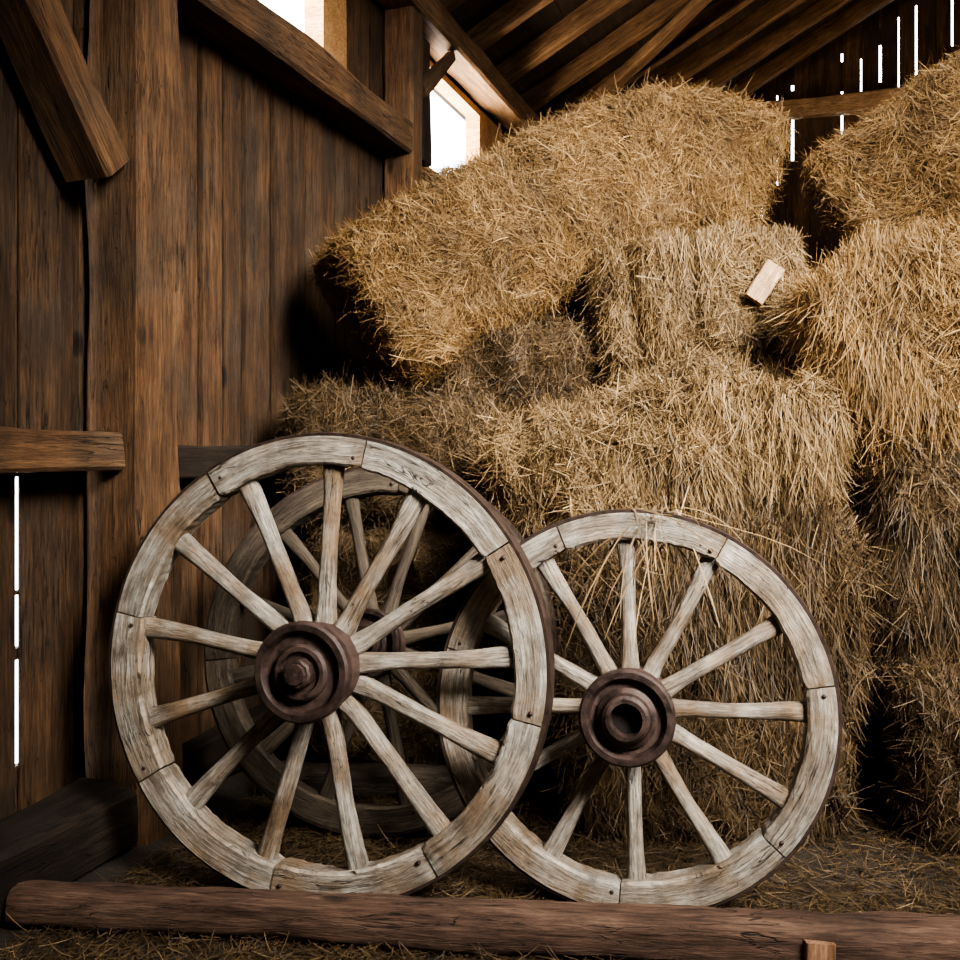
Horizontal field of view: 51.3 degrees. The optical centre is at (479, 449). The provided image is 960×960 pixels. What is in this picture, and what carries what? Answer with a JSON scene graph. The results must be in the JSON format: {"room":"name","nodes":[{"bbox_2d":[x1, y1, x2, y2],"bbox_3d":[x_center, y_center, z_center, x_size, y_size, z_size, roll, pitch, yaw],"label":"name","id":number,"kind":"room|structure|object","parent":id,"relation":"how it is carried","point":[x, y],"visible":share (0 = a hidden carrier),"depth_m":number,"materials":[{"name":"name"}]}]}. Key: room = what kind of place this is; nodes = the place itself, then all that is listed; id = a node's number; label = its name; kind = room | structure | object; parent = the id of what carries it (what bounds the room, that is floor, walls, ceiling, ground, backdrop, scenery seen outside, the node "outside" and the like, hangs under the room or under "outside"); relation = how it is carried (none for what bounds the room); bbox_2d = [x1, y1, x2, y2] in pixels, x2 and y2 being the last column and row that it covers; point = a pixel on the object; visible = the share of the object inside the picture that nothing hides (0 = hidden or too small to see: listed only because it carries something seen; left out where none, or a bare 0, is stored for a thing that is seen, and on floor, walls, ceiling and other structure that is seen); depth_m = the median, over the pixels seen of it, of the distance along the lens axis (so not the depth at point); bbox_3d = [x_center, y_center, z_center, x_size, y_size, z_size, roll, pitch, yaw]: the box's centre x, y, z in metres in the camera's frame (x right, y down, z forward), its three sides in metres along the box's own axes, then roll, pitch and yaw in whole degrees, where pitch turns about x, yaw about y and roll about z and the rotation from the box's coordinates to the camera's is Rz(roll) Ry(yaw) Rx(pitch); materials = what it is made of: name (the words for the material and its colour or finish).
{"room":"farm building","nodes":[
{"label":"farm building","id":0,"kind":"room"},
{"bbox_2d":[0,0,511,819],"bbox_3d":[-0.865,-0.595,3.735,0.072,3.392,11.650,0,0,19],"label":"wall","id":1,"kind":"structure","parent":0,"point":[266,169],"depth_m":3.37,"materials":[{"name":"brown wood"}]},
{"bbox_2d":[0,427,124,472],"bbox_3d":[-1.681,0.001,0.961,0.168,0.120,3.885,0,0,19],"label":"wall rail","id":2,"kind":"object","parent":1,"relation":"attached to","point":[22,450],"visible":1,"depth_m":2.54,"materials":[{"name":"brown wood"}]},
{"bbox_2d":[178,445,288,478],"bbox_3d":[-0.729,0.038,3.885,0.096,0.122,1.845,0,0,19],"label":"wall rail","id":3,"kind":"object","parent":1,"relation":"attached to","point":[193,461],"visible":0.2,"depth_m":3.25,"materials":[{"name":"brown wood"}]},
{"bbox_2d":[177,0,412,157],"bbox_3d":[-0.684,-1.476,3.873,0.188,0.172,1.840,0,0,19],"label":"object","id":4,"kind":"structure","parent":1,"relation":"attached to","point":[252,32],"depth_m":3.72,"materials":[{"name":"brown wood"}]},
{"bbox_2d":[304,0,346,68],"bbox_3d":[-0.787,-1.810,3.993,0.096,0.582,0.965,0,0,19],"label":"window","id":5,"kind":"structure","parent":1,"relation":"in","point":[325,21],"depth_m":4.28,"materials":[{"name":"brown wood"}]},
{"bbox_2d":[422,166,435,184],"bbox_3d":[0.329,-1.379,6.993,0.090,0.133,4.400,0,0,19],"label":"horizontal beam","id":6,"kind":"structure","parent":1,"relation":"attached to","point":[423,168],"depth_m":5.08,"materials":[{"name":"brown wood"}]},
{"bbox_2d":[422,37,431,166],"bbox_3d":[-0.302,-1.785,5.137,0.076,0.630,0.123,0,0,19],"label":"post","id":7,"kind":"object","parent":6,"relation":"on","point":[426,103],"visible":0.37,"depth_m":5.12,"materials":[{"name":"brown wood"}]},
{"bbox_2d":[376,0,541,136],"bbox_3d":[-0.732,-2.189,3.736,0.199,0.164,11.350,0,0,19],"label":"wooden beam","id":8,"kind":"structure","parent":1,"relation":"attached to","point":[472,69],"depth_m":5.59,"materials":[{"name":"brown wood"}]},
{"bbox_2d":[422,51,455,97],"bbox_3d":[-0.226,-1.921,5.104,0.061,0.382,0.465,0,0,19],"label":"brace","id":9,"kind":"object","parent":8,"relation":"attached to","point":[433,76],"visible":0.85,"depth_m":5.06,"materials":[{"name":"brown wood"}]},
{"bbox_2d":[439,0,465,12],"bbox_3d":[1.274,-3.200,4.686,3.431,1.996,0.086,0,0,19],"label":"rafter","id":10,"kind":"object","parent":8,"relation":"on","point":[450,5],"visible":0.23,"depth_m":5.15,"materials":[{"name":"brown wood"}]},
{"bbox_2d":[466,0,553,50],"bbox_3d":[1.451,-3.200,5.195,3.434,2.002,0.084,0,0,19],"label":"rafter","id":11,"kind":"object","parent":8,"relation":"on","point":[513,13],"visible":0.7,"depth_m":5.61,"materials":[{"name":"brown wood"}]},
{"bbox_2d":[495,0,630,84],"bbox_3d":[1.623,-3.204,5.706,3.434,2.003,0.085,0,0,19],"label":"rafter","id":12,"kind":"object","parent":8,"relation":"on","point":[584,17],"visible":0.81,"depth_m":6.07,"materials":[{"name":"brown wood"}]},
{"bbox_2d":[521,0,690,111],"bbox_3d":[1.797,-3.200,6.218,3.437,2.001,0.090,0,0,19],"label":"rafter","id":13,"kind":"object","parent":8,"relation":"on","point":[659,12],"visible":0.87,"depth_m":6.53,"materials":[{"name":"brown wood"}]},
{"bbox_2d":[576,0,711,110],"bbox_3d":[1.445,-2.873,6.296,2.403,1.264,0.095,0,0,44],"label":"brace","id":14,"kind":"object","parent":13,"relation":"attached to","point":[659,41],"visible":0.69,"depth_m":6.57,"materials":[{"name":"brown wood"}]},
{"bbox_2d":[546,0,753,121],"bbox_3d":[1.973,-3.202,6.729,3.440,1.990,0.087,0,0,19],"label":"rafter","id":15,"kind":"object","parent":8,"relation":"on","point":[719,11],"visible":0.49,"depth_m":6.88,"materials":[{"name":"brown wood"}]},
{"bbox_2d":[635,0,804,93],"bbox_3d":[2.146,-3.204,7.241,3.435,1.995,0.084,0,0,19],"label":"rafter","id":16,"kind":"object","parent":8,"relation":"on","point":[743,30],"visible":0.56,"depth_m":7.32,"materials":[{"name":"brown wood"}]},
{"bbox_2d":[689,0,850,90],"bbox_3d":[2.320,-3.202,7.752,3.436,2.001,0.085,0,0,19],"label":"rafter","id":17,"kind":"object","parent":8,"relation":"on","point":[821,9],"visible":0.41,"depth_m":7.74,"materials":[{"name":"brown wood"}]},
{"bbox_2d":[722,0,893,98],"bbox_3d":[2.494,-3.200,8.263,3.438,2.006,0.082,0,0,19],"label":"rafter","id":18,"kind":"object","parent":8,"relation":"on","point":[863,9],"visible":0.46,"depth_m":8.17,"materials":[{"name":"brown wood"}]},
{"bbox_2d":[425,60,501,174],"bbox_3d":[-0.118,-1.790,5.957,0.096,0.625,1.356,0,0,19],"label":"window","id":19,"kind":"structure","parent":1,"relation":"in","point":[479,128],"depth_m":6.17,"materials":[{"name":"brown wood"}]},
{"bbox_2d":[0,718,959,959],"bbox_3d":[2.377,1.150,2.598,7.000,0.100,11.800,0,0,19],"label":"floor","id":20,"kind":"structure","parent":0,"point":[235,785],"depth_m":2.63,"materials":[{"name":"beige plant"}]},
{"bbox_2d":[0,777,138,920],"bbox_3d":[-1.788,1.014,0.573,0.236,0.193,4.680,0,0,19],"label":"beam","id":21,"kind":"structure","parent":20,"relation":"on","point":[80,826],"depth_m":2.54,"materials":[{"name":"brown wood"}]},
{"bbox_2d":[83,0,185,846],"bbox_3d":[-0.999,-0.500,2.895,0.226,3.200,0.221,0,0,19],"label":"post","id":22,"kind":"object","parent":20,"relation":"on","point":[136,215],"visible":0.81,"depth_m":2.81,"materials":[{"name":"brown wood"}]},
{"bbox_2d":[0,0,129,182],"bbox_3d":[-1.193,-1.324,2.314,0.160,1.190,1.013,0,0,19],"label":"diagonal brace","id":23,"kind":"object","parent":22,"relation":"attached to","point":[38,38],"visible":1,"depth_m":2.57,"materials":[{"name":"brown wood"}]},
{"bbox_2d":[182,703,291,785],"bbox_3d":[0.030,1.020,6.038,0.119,0.188,6.400,0,0,19],"label":"beam","id":24,"kind":"structure","parent":20,"relation":"on","point":[203,751],"depth_m":3.23,"materials":[{"name":"brown wood"}]},
{"bbox_2d":[258,761,526,797],"bbox_3d":[-0.275,1.049,3.179,0.851,0.102,0.111,0,0,3],"label":"log","id":25,"kind":"object","parent":20,"relation":"on","point":[374,778],"visible":0.32,"depth_m":3.14,"materials":[{"name":"brown wood"}]},
{"bbox_2d":[289,639,513,764],"bbox_3d":[-0.251,0.845,3.660,0.869,0.503,0.713,0,0,0],"label":"hay bale","id":26,"kind":"object","parent":20,"relation":"on","point":[421,745],"visible":0.24,"depth_m":3.40,"materials":[{"name":"plant"}]},
{"bbox_2d":[291,514,504,651],"bbox_3d":[-0.245,0.489,3.651,0.850,0.605,0.655,0,0,5],"label":"hay bale","id":27,"kind":"object","parent":26,"relation":"on","point":[434,555],"visible":0.29,"depth_m":3.42,"materials":[{"name":"plant"}]},
{"bbox_2d":[264,359,514,536],"bbox_3d":[-0.313,0.006,3.655,0.966,0.715,0.658,0,0,5],"label":"hay bale","id":28,"kind":"object","parent":27,"relation":"on","point":[433,423],"visible":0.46,"depth_m":3.46,"materials":[{"name":"plant"}]},
{"bbox_2d":[422,302,611,417],"bbox_3d":[0.111,-0.265,3.743,0.780,0.612,0.647,0,0,4],"label":"hay bale","id":29,"kind":"object","parent":28,"relation":"on","point":[552,357],"visible":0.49,"depth_m":3.54,"materials":[{"name":"plant"}]},
{"bbox_2d":[303,66,795,391],"bbox_3d":[0.289,-0.821,3.922,1.910,1.285,0.799,0,0,-16],"label":"hay bale","id":30,"kind":"object","parent":28,"relation":"on","point":[509,231],"visible":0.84,"depth_m":3.60,"materials":[{"name":"plant"}]},
{"bbox_2d":[383,6,422,204],"bbox_3d":[-0.367,-0.500,4.820,0.162,3.200,0.167,0,0,19],"label":"post","id":31,"kind":"object","parent":20,"relation":"on","point":[402,27],"visible":0.26,"depth_m":4.75,"materials":[{"name":"brown wood"}]},
{"bbox_2d":[0,771,959,959],"bbox_3d":[0.438,1.056,2.547,3.302,0.082,1.679,0,0,0],"label":"straw","id":32,"kind":"object","parent":20,"relation":"on","point":[489,876],"visible":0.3,"depth_m":2.55,"materials":[{"name":"brown plant"}]},
{"bbox_2d":[109,432,554,895],"bbox_3d":[-0.395,0.527,2.435,1.136,1.140,0.308,0,0,21],"label":"wheel","id":33,"kind":"object","parent":32,"relation":"on","point":[311,668],"visible":0.99,"depth_m":2.42,"materials":[{"name":"wood"}]},
{"bbox_2d":[204,468,557,836],"bbox_3d":[-0.303,0.572,2.926,1.060,1.049,0.312,0,0,10],"label":"wheel","id":34,"kind":"object","parent":32,"relation":"on","point":[233,719],"visible":0.38,"depth_m":2.93,"materials":[{"name":"wood"}]},
{"bbox_2d":[437,509,842,906],"bbox_3d":[0.357,0.620,2.389,0.949,0.954,0.298,0,0,23],"label":"wheel","id":35,"kind":"object","parent":32,"relation":"on","point":[628,713],"visible":0.86,"depth_m":2.35,"materials":[{"name":"wood"}]},
{"bbox_2d":[566,506,817,655],"bbox_3d":[0.488,0.308,2.376,0.577,0.345,0.266,0,0,0],"label":"straw wisp","id":36,"kind":"object","parent":35,"relation":"attached to","point":[677,510],"visible":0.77,"depth_m":2.37,"materials":[{"name":"beige plant"}]},
{"bbox_2d":[535,688,874,849],"bbox_3d":[0.651,0.856,3.055,1.017,0.479,0.749,0,0,0],"label":"hay bale","id":37,"kind":"object","parent":32,"relation":"on","point":[728,804],"visible":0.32,"depth_m":2.79,"materials":[{"name":"plant"}]},
{"bbox_2d":[534,486,927,756],"bbox_3d":[0.694,0.510,3.118,1.242,0.921,0.868,0,0,0],"label":"hay bale","id":38,"kind":"object","parent":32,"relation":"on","point":[836,588],"visible":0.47,"depth_m":2.83,"materials":[{"name":"plant"}]},
{"bbox_2d":[448,327,871,565],"bbox_3d":[0.580,0.084,3.249,1.384,0.941,0.971,0,0,0],"label":"hay bale","id":39,"kind":"object","parent":38,"relation":"on","point":[706,434],"visible":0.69,"depth_m":2.95,"materials":[{"name":"plant"}]},
{"bbox_2d":[570,214,816,390],"bbox_3d":[0.787,-0.488,3.732,0.919,0.707,0.759,0,0,6],"label":"hay bale","id":40,"kind":"object","parent":39,"relation":"on","point":[659,289],"visible":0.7,"depth_m":3.46,"materials":[{"name":"plant"}]},
{"bbox_2d":[744,259,784,305],"bbox_3d":[0.970,-0.571,3.413,0.140,0.160,0.039,0,0,-10],"label":"wood offcut","id":41,"kind":"object","parent":40,"relation":"in","point":[758,291],"visible":0.98,"depth_m":3.40,"materials":[{"name":"beige wood"}]},
{"bbox_2d":[853,644,959,858],"bbox_3d":[1.559,0.808,2.930,0.894,0.577,0.744,0,0,0],"label":"hay bale","id":42,"kind":"object","parent":32,"relation":"on","point":[915,768],"visible":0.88,"depth_m":2.76,"materials":[{"name":"plant"}]},
{"bbox_2d":[841,425,959,677],"bbox_3d":[1.589,0.343,3.139,1.010,0.906,0.883,0,0,5],"label":"hay bale","id":43,"kind":"object","parent":42,"relation":"on","point":[924,548],"visible":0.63,"depth_m":2.90,"materials":[{"name":"plant"}]},
{"bbox_2d":[761,211,959,513],"bbox_3d":[1.551,-0.284,3.186,1.316,1.158,0.910,0,0,7],"label":"hay bale","id":44,"kind":"object","parent":43,"relation":"on","point":[885,310],"visible":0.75,"depth_m":2.97,"materials":[{"name":"plant"}]},
{"bbox_2d":[5,880,959,959],"bbox_3d":[0.135,1.045,2.185,2.446,0.124,0.132,0,0,7],"label":"log","id":45,"kind":"object","parent":20,"relation":"on","point":[632,931],"visible":0.97,"depth_m":2.16,"materials":[{"name":"brown wood"}]},
{"bbox_2d":[803,939,835,959],"bbox_3d":[0.699,1.056,2.058,0.066,0.089,0.036,0,0,-1],"label":"wood block","id":46,"kind":"object","parent":20,"relation":"on","point":[812,949],"visible":1,"depth_m":2.05,"materials":[{"name":"beige wood"}]},
{"bbox_2d":[856,627,879,720],"bbox_3d":[1.854,0.445,4.189,1.263,1.302,0.705,0,0,7],"label":"hay bale","id":47,"kind":"object","parent":20,"relation":"on","point":[867,627],"visible":0.02,"depth_m":3.97,"materials":[{"name":"plant"}]},
{"bbox_3d":[1.856,-0.386,4.250,1.305,0.725,0.738,0,0,0],"label":"hay bale","id":48,"kind":"object","parent":47,"relation":"on","visible":0},
{"bbox_2d":[797,43,959,247],"bbox_3d":[1.900,-1.099,3.785,1.378,1.171,0.819,0,0,27],"label":"hay bale","id":49,"kind":"object","parent":48,"relation":"on","point":[899,163],"visible":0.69,"depth_m":3.65,"materials":[{"name":"plant"}]},
{"bbox_3d":[0.244,0.604,4.248,1.469,0.983,0.631,0,0,0],"label":"hay bale","id":50,"kind":"object","parent":20,"relation":"on","visible":0},
{"bbox_2d":[350,300,600,389],"bbox_3d":[0.041,-0.263,4.205,1.236,0.898,0.613,0,0,0],"label":"hay bale","id":51,"kind":"object","parent":50,"relation":"on","point":[359,365],"visible":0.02,"depth_m":4.03,"materials":[{"name":"plant"}]},
{"bbox_2d":[433,0,860,120],"bbox_3d":[2.385,-3.224,2.622,7.300,2.080,11.850,0,0,19],"label":"ceiling","id":52,"kind":"structure","parent":0,"point":[470,13],"depth_m":6.57,"materials":[{"name":"brown wood"}]},
{"bbox_2d":[755,87,903,119],"bbox_3d":[4.137,-2.890,8.001,4.750,0.164,0.134,0,0,19],"label":"tie beam","id":53,"kind":"structure","parent":52,"relation":"attached to","point":[839,104],"depth_m":8.35,"materials":[{"name":"brown wood"}]},
{"bbox_2d":[744,0,959,272],"bbox_3d":[4.236,-1.617,8.105,6.824,5.436,0.028,0,0,19],"label":"wall","id":54,"kind":"structure","parent":0,"point":[821,73],"depth_m":8.49,"materials":[{"name":"brown wood"}]}
]}

